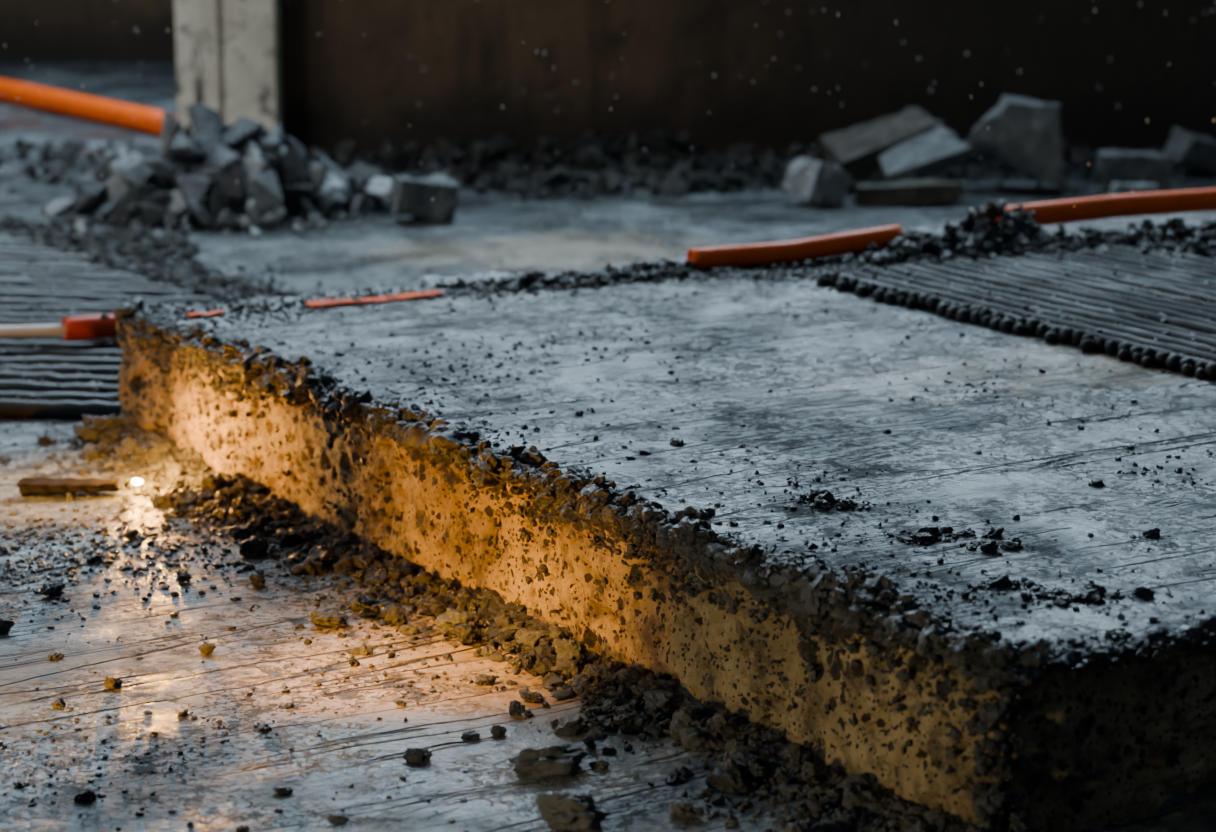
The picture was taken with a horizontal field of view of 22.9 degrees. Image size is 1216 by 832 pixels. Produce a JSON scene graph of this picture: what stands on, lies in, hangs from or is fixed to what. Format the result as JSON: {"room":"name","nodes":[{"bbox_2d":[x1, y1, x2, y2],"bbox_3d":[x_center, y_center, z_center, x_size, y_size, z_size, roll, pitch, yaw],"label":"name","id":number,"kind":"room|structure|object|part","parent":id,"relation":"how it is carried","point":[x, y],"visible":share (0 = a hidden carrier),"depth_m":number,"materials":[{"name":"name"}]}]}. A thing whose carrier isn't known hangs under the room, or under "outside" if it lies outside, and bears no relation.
{"room":"construction site","nodes":[
{"label":"construction site","id":0,"kind":"room"},
{"bbox_2d":[0,0,176,63],"bbox_3d":[0.200,-1.919,9.818,8.400,1.560,0.200,0,13,0],"label":"wall","id":1,"kind":"structure","parent":0,"point":[65,31],"depth_m":9.86,"materials":[{"name":"black"}]},
{"bbox_2d":[0,64,1215,831],"bbox_3d":[0.270,-0.388,6.390,8.540,0.038,11.640,0,13,0],"label":"floor","id":2,"kind":"structure","parent":0,"point":[490,231],"depth_m":3.52,"materials":[{"name":"concrete"}]},
{"bbox_2d":[0,618,14,633],"bbox_3d":[-0.721,0.250,3.571,0.030,0.021,0.023,9,16,36],"label":"clod","id":3,"kind":"object","parent":2,"relation":"on","point":[6,624],"visible":1,"depth_m":3.56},
{"bbox_2d":[39,582,65,597],"bbox_3d":[-0.690,0.216,3.727,0.033,0.020,0.024,0,13,0],"label":"clod","id":4,"kind":"object","parent":2,"relation":"on","point":[51,589],"visible":1,"depth_m":3.72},
{"bbox_2d":[16,477,119,495],"bbox_3d":[-0.759,0.099,4.224,0.145,0.028,0.039,-1,13,-4],"label":"wood splinter","id":5,"kind":"object","parent":2,"relation":"on","point":[27,486],"visible":1,"depth_m":4.21,"materials":[{"name":"brown wood"}]},
{"bbox_2d":[0,79,177,134],"bbox_3d":[-1.817,-0.941,8.766,1.966,0.064,0.265,12,17,42],"label":"pipe","id":6,"kind":"object","parent":2,"relation":"on","point":[61,102],"visible":0.84,"depth_m":8.40,"materials":[{"name":"plastic"}]},
{"bbox_2d":[72,414,120,441],"bbox_3d":[-0.772,0.019,4.533,0.073,0.042,0.057,0,13,0],"label":"clod","id":7,"kind":"object","parent":2,"relation":"on","point":[90,428],"visible":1,"depth_m":4.52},
{"bbox_2d":[103,677,122,688],"bbox_3d":[-0.555,0.299,3.361,0.022,0.014,0.015,0,13,0],"label":"clod","id":8,"kind":"object","parent":2,"relation":"on","point":[112,683],"visible":1,"depth_m":3.36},
{"bbox_2d":[123,529,138,539],"bbox_3d":[-0.636,0.158,3.991,0.020,0.016,0.015,6,14,26],"label":"clod","id":9,"kind":"object","parent":2,"relation":"on","point":[131,533],"visible":1,"depth_m":3.99,"materials":[{"name":"brown soil"}]},
{"bbox_2d":[124,479,142,486],"bbox_3d":[-0.674,0.095,4.264,0.026,0.012,0.012,0,13,0],"label":"lamp","id":10,"kind":"object","parent":2,"relation":"on","point":[126,481],"visible":1,"depth_m":4.26,"materials":[{"name":"white"}]},
{"bbox_2d":[124,479,132,486],"bbox_3d":[-0.681,0.095,4.264,0.012,0.012,0.012,0,13,0],"label":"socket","id":11,"kind":"object","parent":10,"relation":"attached to","point":[126,481],"depth_m":4.26,"materials":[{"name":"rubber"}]},
{"bbox_3d":[-0.670,0.094,4.264,0.017,0.009,0.012,0,13,0],"label":"bulb","id":12,"kind":"part","parent":10,"relation":"part of","materials":[{"name":"white glass"}]},
{"bbox_2d":[0,234,298,419],"bbox_3d":[-1.298,-0.209,5.591,1.404,0.038,1.885,0,13,0],"label":"mat","id":13,"kind":"object","parent":2,"relation":"on","point":[42,377],"visible":0.58,"depth_m":5.42,"materials":[{"name":"rubber"}]},
{"bbox_2d":[0,314,117,340],"bbox_3d":[-1.239,-0.141,5.106,1.334,0.042,0.116,-3,13,-12],"label":"pipe","id":14,"kind":"object","parent":13,"relation":"on","point":[81,327],"visible":0.49,"depth_m":5.12,"materials":[{"name":"red paint"}]},
{"bbox_2d":[176,572,191,581],"bbox_3d":[-0.535,0.204,3.787,0.020,0.015,0.016,0,13,0],"label":"clod","id":15,"kind":"object","parent":2,"relation":"on","point":[182,577],"visible":1,"depth_m":3.78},
{"bbox_2d":[198,641,216,653],"bbox_3d":[-0.466,0.270,3.489,0.016,0.015,0.021,-10,16,-37],"label":"clod","id":16,"kind":"object","parent":2,"relation":"on","point":[206,648],"visible":1,"depth_m":3.48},
{"bbox_2d":[175,0,282,133],"bbox_3d":[-0.968,-1.622,7.584,0.255,1.960,0.290,0,13,0],"label":"concrete column","id":17,"kind":"structure","parent":2,"relation":"on","point":[254,57],"depth_m":7.61,"materials":[{"name":"grey concrete"}]},
{"bbox_2d":[249,575,265,586],"bbox_3d":[-0.440,0.207,3.768,0.022,0.016,0.015,0,13,0],"label":"clod","id":18,"kind":"object","parent":2,"relation":"on","point":[256,580],"visible":1,"depth_m":3.77,"materials":[{"name":"brown soil"}]},
{"bbox_2d":[31,103,540,240],"bbox_3d":[-0.698,-0.563,6.724,1.179,0.278,0.621,-5,13,-20],"label":"rubble pile","id":19,"kind":"object","parent":2,"relation":"on","point":[182,179],"visible":0.95,"depth_m":6.63,"materials":[{"name":"concrete"}]},
{"bbox_2d":[309,610,348,624],"bbox_3d":[-0.335,0.243,3.601,0.048,0.020,0.036,0,13,0],"label":"clod","id":20,"kind":"object","parent":2,"relation":"on","point":[331,617],"visible":1,"depth_m":3.59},
{"bbox_2d":[352,600,364,610],"bbox_3d":[-0.304,0.231,3.660,0.017,0.016,0.014,0,13,0],"label":"clod","id":21,"kind":"object","parent":2,"relation":"on","point":[357,605],"visible":1,"depth_m":3.66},
{"bbox_2d":[403,748,432,763],"bbox_3d":[-0.198,0.352,3.117,0.032,0.017,0.022,0,13,0],"label":"clod","id":22,"kind":"object","parent":2,"relation":"on","point":[412,755],"visible":1,"depth_m":3.11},
{"bbox_2d":[391,173,459,222],"bbox_3d":[-0.413,-0.481,6.633,0.145,0.101,0.124,-4,13,-19],"label":"concrete block","id":23,"kind":"object","parent":2,"relation":"on","point":[412,197],"visible":1,"depth_m":6.60,"materials":[{"name":"grey concrete"}]},
{"bbox_2d":[434,608,480,634],"bbox_3d":[-0.178,0.245,3.560,0.053,0.032,0.041,11,17,41],"label":"clod","id":24,"kind":"object","parent":2,"relation":"on","point":[452,618],"visible":0.77,"depth_m":3.55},
{"bbox_2d":[4,413,987,831],"bbox_3d":[-0.327,0.261,3.494,0.506,0.058,2.390,-8,15,-30],"label":"rubble","id":25,"kind":"object","parent":2,"relation":"on","point":[236,499],"visible":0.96,"depth_m":3.47,"materials":[{"name":"grey gravel"}]},
{"bbox_2d":[490,725,506,735],"bbox_3d":[-0.117,0.336,3.201,0.018,0.013,0.012,0,13,0],"label":"clod","id":26,"kind":"object","parent":2,"relation":"on","point":[496,730],"visible":1,"depth_m":3.20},
{"bbox_2d":[509,700,525,714],"bbox_3d":[-0.099,0.318,3.270,0.019,0.019,0.016,0,13,0],"label":"clod","id":27,"kind":"object","parent":2,"relation":"on","point":[515,707],"visible":1,"depth_m":3.27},
{"bbox_2d":[516,630,549,645],"bbox_3d":[-0.086,0.260,3.480,0.041,0.024,0.030,5,14,21],"label":"clod","id":28,"kind":"object","parent":2,"relation":"on","point":[535,636],"visible":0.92,"depth_m":3.47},
{"bbox_2d":[508,743,587,778],"bbox_3d":[-0.062,0.352,3.088,0.082,0.032,0.063,0,13,0],"label":"clod","id":29,"kind":"object","parent":2,"relation":"on","point":[546,760],"visible":1,"depth_m":3.07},
{"bbox_2d":[534,791,610,831],"bbox_3d":[-0.034,0.387,2.921,0.075,0.042,0.049,0,13,0],"label":"clod","id":30,"kind":"object","parent":2,"relation":"on","point":[565,810],"visible":1,"depth_m":2.91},
{"bbox_2d":[554,639,593,667],"bbox_3d":[-0.038,0.274,3.413,0.046,0.040,0.033,0,13,0],"label":"clod","id":31,"kind":"object","parent":2,"relation":"on","point":[570,649],"visible":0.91,"depth_m":3.41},
{"bbox_2d":[583,664,613,683],"bbox_3d":[-0.010,0.290,3.345,0.036,0.030,0.028,0,13,0],"label":"clod","id":32,"kind":"object","parent":2,"relation":"on","point":[593,672],"visible":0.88,"depth_m":3.34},
{"bbox_2d":[0,129,1215,302],"bbox_3d":[-0.170,-0.446,6.539,3.805,0.114,2.427,1,13,4],"label":"debris","id":33,"kind":"object","parent":2,"relation":"on","point":[592,147],"visible":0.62,"depth_m":7.24,"materials":[{"name":"grey gravel"}]},
{"bbox_2d":[115,211,1215,831],"bbox_3d":[1.083,-0.036,4.471,3.039,0.234,2.156,-8,15,-31],"label":"concrete slab","id":34,"kind":"object","parent":2,"relation":"on","point":[1104,745],"visible":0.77,"depth_m":3.64,"materials":[{"name":"grey concrete"}]},
{"bbox_2d":[187,310,225,317],"bbox_3d":[-0.605,-0.153,4.524,0.056,0.006,0.022,-6,14,-26],"label":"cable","id":35,"kind":"object","parent":34,"relation":"on","point":[219,312],"visible":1,"depth_m":4.52,"materials":[{"name":"plastic"}]},
{"bbox_2d":[305,290,446,307],"bbox_3d":[-0.359,-0.181,4.646,0.224,0.006,0.046,-6,14,-25],"label":"pipe","id":36,"kind":"object","parent":34,"relation":"on","point":[395,298],"visible":1,"depth_m":4.63,"materials":[{"name":"plastic"}]},
{"bbox_2d":[118,329,1004,817],"bbox_3d":[-0.191,0.115,3.699,0.025,0.158,2.124,-8,15,-31],"label":"stones","id":37,"kind":"object","parent":34,"relation":"attached to","point":[902,675],"visible":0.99,"depth_m":3.35},
{"bbox_2d":[86,200,1215,321],"bbox_3d":[0.480,-0.285,4.964,2.556,0.104,1.014,0,13,0],"label":"gravel","id":38,"kind":"object","parent":34,"relation":"on","point":[978,235],"visible":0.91,"depth_m":4.97,"materials":[{"name":"grey gravel"}]},
{"bbox_2d":[114,297,1215,831],"bbox_3d":[0.233,0.063,3.917,1.019,0.212,2.205,-8,15,-32],"label":"slab edge","id":39,"kind":"object","parent":34,"relation":"on","point":[790,578],"visible":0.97,"depth_m":3.22,"materials":[{"name":"grey concrete"}]},
{"bbox_2d":[152,256,1213,624],"bbox_3d":[0.369,-0.044,4.036,1.306,0.022,2.094,-8,15,-31],"label":"crumb","id":40,"kind":"object","parent":34,"relation":"on","point":[823,499],"visible":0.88,"depth_m":3.40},
{"bbox_2d":[687,225,902,269],"bbox_3d":[0.315,-0.279,4.979,0.388,0.052,0.050,-5,14,-22],"label":"pipe","id":41,"kind":"object","parent":34,"relation":"on","point":[855,241],"visible":0.95,"depth_m":4.96,"materials":[{"name":"plastic"}]},
{"bbox_2d":[816,243,1215,379],"bbox_3d":[0.990,-0.123,4.365,0.674,0.033,1.464,-8,15,-33],"label":"mat","id":42,"kind":"object","parent":34,"relation":"on","point":[1150,309],"visible":1,"depth_m":4.60,"materials":[{"name":"rubber"}]},
{"bbox_2d":[996,188,1215,225],"bbox_3d":[1.268,-0.397,5.462,1.357,0.055,0.097,-5,14,-23],"label":"pipe","id":43,"kind":"object","parent":34,"relation":"on","point":[1198,200],"visible":0.75,"depth_m":5.30,"materials":[{"name":"plastic"}]},
{"bbox_2d":[668,800,704,818],"bbox_3d":[0.077,0.387,2.958,0.036,0.020,0.030,0,13,0],"label":"clod","id":44,"kind":"object","parent":2,"relation":"on","point":[681,809],"visible":1,"depth_m":2.95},
{"bbox_2d":[669,710,703,738],"bbox_3d":[0.086,0.327,3.180,0.040,0.036,0.032,4,13,17],"label":"clod","id":45,"kind":"object","parent":2,"relation":"on","point":[682,718],"visible":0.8,"depth_m":3.17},
{"bbox_2d":[783,156,852,205],"bbox_3d":[0.479,-0.537,6.859,0.134,0.111,0.106,-5,13,-20],"label":"concrete block","id":46,"kind":"object","parent":2,"relation":"on","point":[825,183],"visible":1,"depth_m":6.83,"materials":[{"name":"grey concrete"}]},
{"bbox_2d":[820,107,947,181],"bbox_3d":[0.668,-0.636,7.119,0.314,0.181,0.142,-2,13,-10],"label":"concrete block","id":47,"kind":"object","parent":2,"relation":"on","point":[856,150],"visible":0.73,"depth_m":7.08,"materials":[{"name":"grey concrete"}]},
{"bbox_2d":[852,178,962,205],"bbox_3d":[0.689,-0.513,6.868,0.255,0.060,0.060,-1,13,-4],"label":"concrete block","id":48,"kind":"object","parent":2,"relation":"on","point":[932,190],"visible":0.98,"depth_m":6.85,"materials":[{"name":"grey concrete"}]},
{"bbox_2d":[879,125,969,182],"bbox_3d":[0.729,-0.594,6.952,0.197,0.151,0.141,-1,13,-3],"label":"concrete block","id":49,"kind":"object","parent":2,"relation":"on","point":[939,149],"visible":0.99,"depth_m":6.91,"materials":[{"name":"grey concrete"}]},
{"bbox_2d":[963,94,1064,189],"bbox_3d":[0.961,-0.642,7.089,0.258,0.216,0.171,4,13,16],"label":"concrete block","id":50,"kind":"object","parent":2,"relation":"on","point":[1025,134],"visible":1,"depth_m":7.02,"materials":[{"name":"grey concrete"}]},
{"bbox_2d":[1093,149,1172,191],"bbox_3d":[1.230,-0.581,7.079,0.175,0.100,0.110,-2,13,-10],"label":"concrete block","id":51,"kind":"object","parent":2,"relation":"on","point":[1111,166],"visible":0.91,"depth_m":7.04,"materials":[{"name":"grey concrete"}]},
{"bbox_2d":[1108,182,1157,194],"bbox_3d":[1.219,-0.518,6.922,0.119,0.046,0.059,-1,13,-6],"label":"concrete block","id":52,"kind":"object","parent":2,"relation":"on","point":[1117,188],"visible":0.62,"depth_m":6.90,"materials":[{"name":"grey concrete"}]},
{"bbox_2d":[1161,127,1215,172],"bbox_3d":[1.437,-0.650,7.360,0.151,0.113,0.131,-5,13,-20],"label":"concrete block","id":53,"kind":"object","parent":2,"relation":"on","point":[1187,148],"visible":0.94,"depth_m":7.32,"materials":[{"name":"grey concrete"}]},
{"bbox_2d":[1,0,1214,258],"bbox_3d":[0.096,-0.915,5.902,3.182,0.804,2.867,0,13,0],"label":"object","id":54,"kind":"object","parent":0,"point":[477,0],"visible":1,"depth_m":5.41,"materials":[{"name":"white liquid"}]},
{"bbox_2d":[280,0,1215,152],"bbox_3d":[1.778,-1.322,7.733,5.245,1.310,0.230,0,13,0],"label":"wall","id":55,"kind":"structure","parent":0,"point":[340,84],"depth_m":7.71,"materials":[{"name":"black"}]}
]}

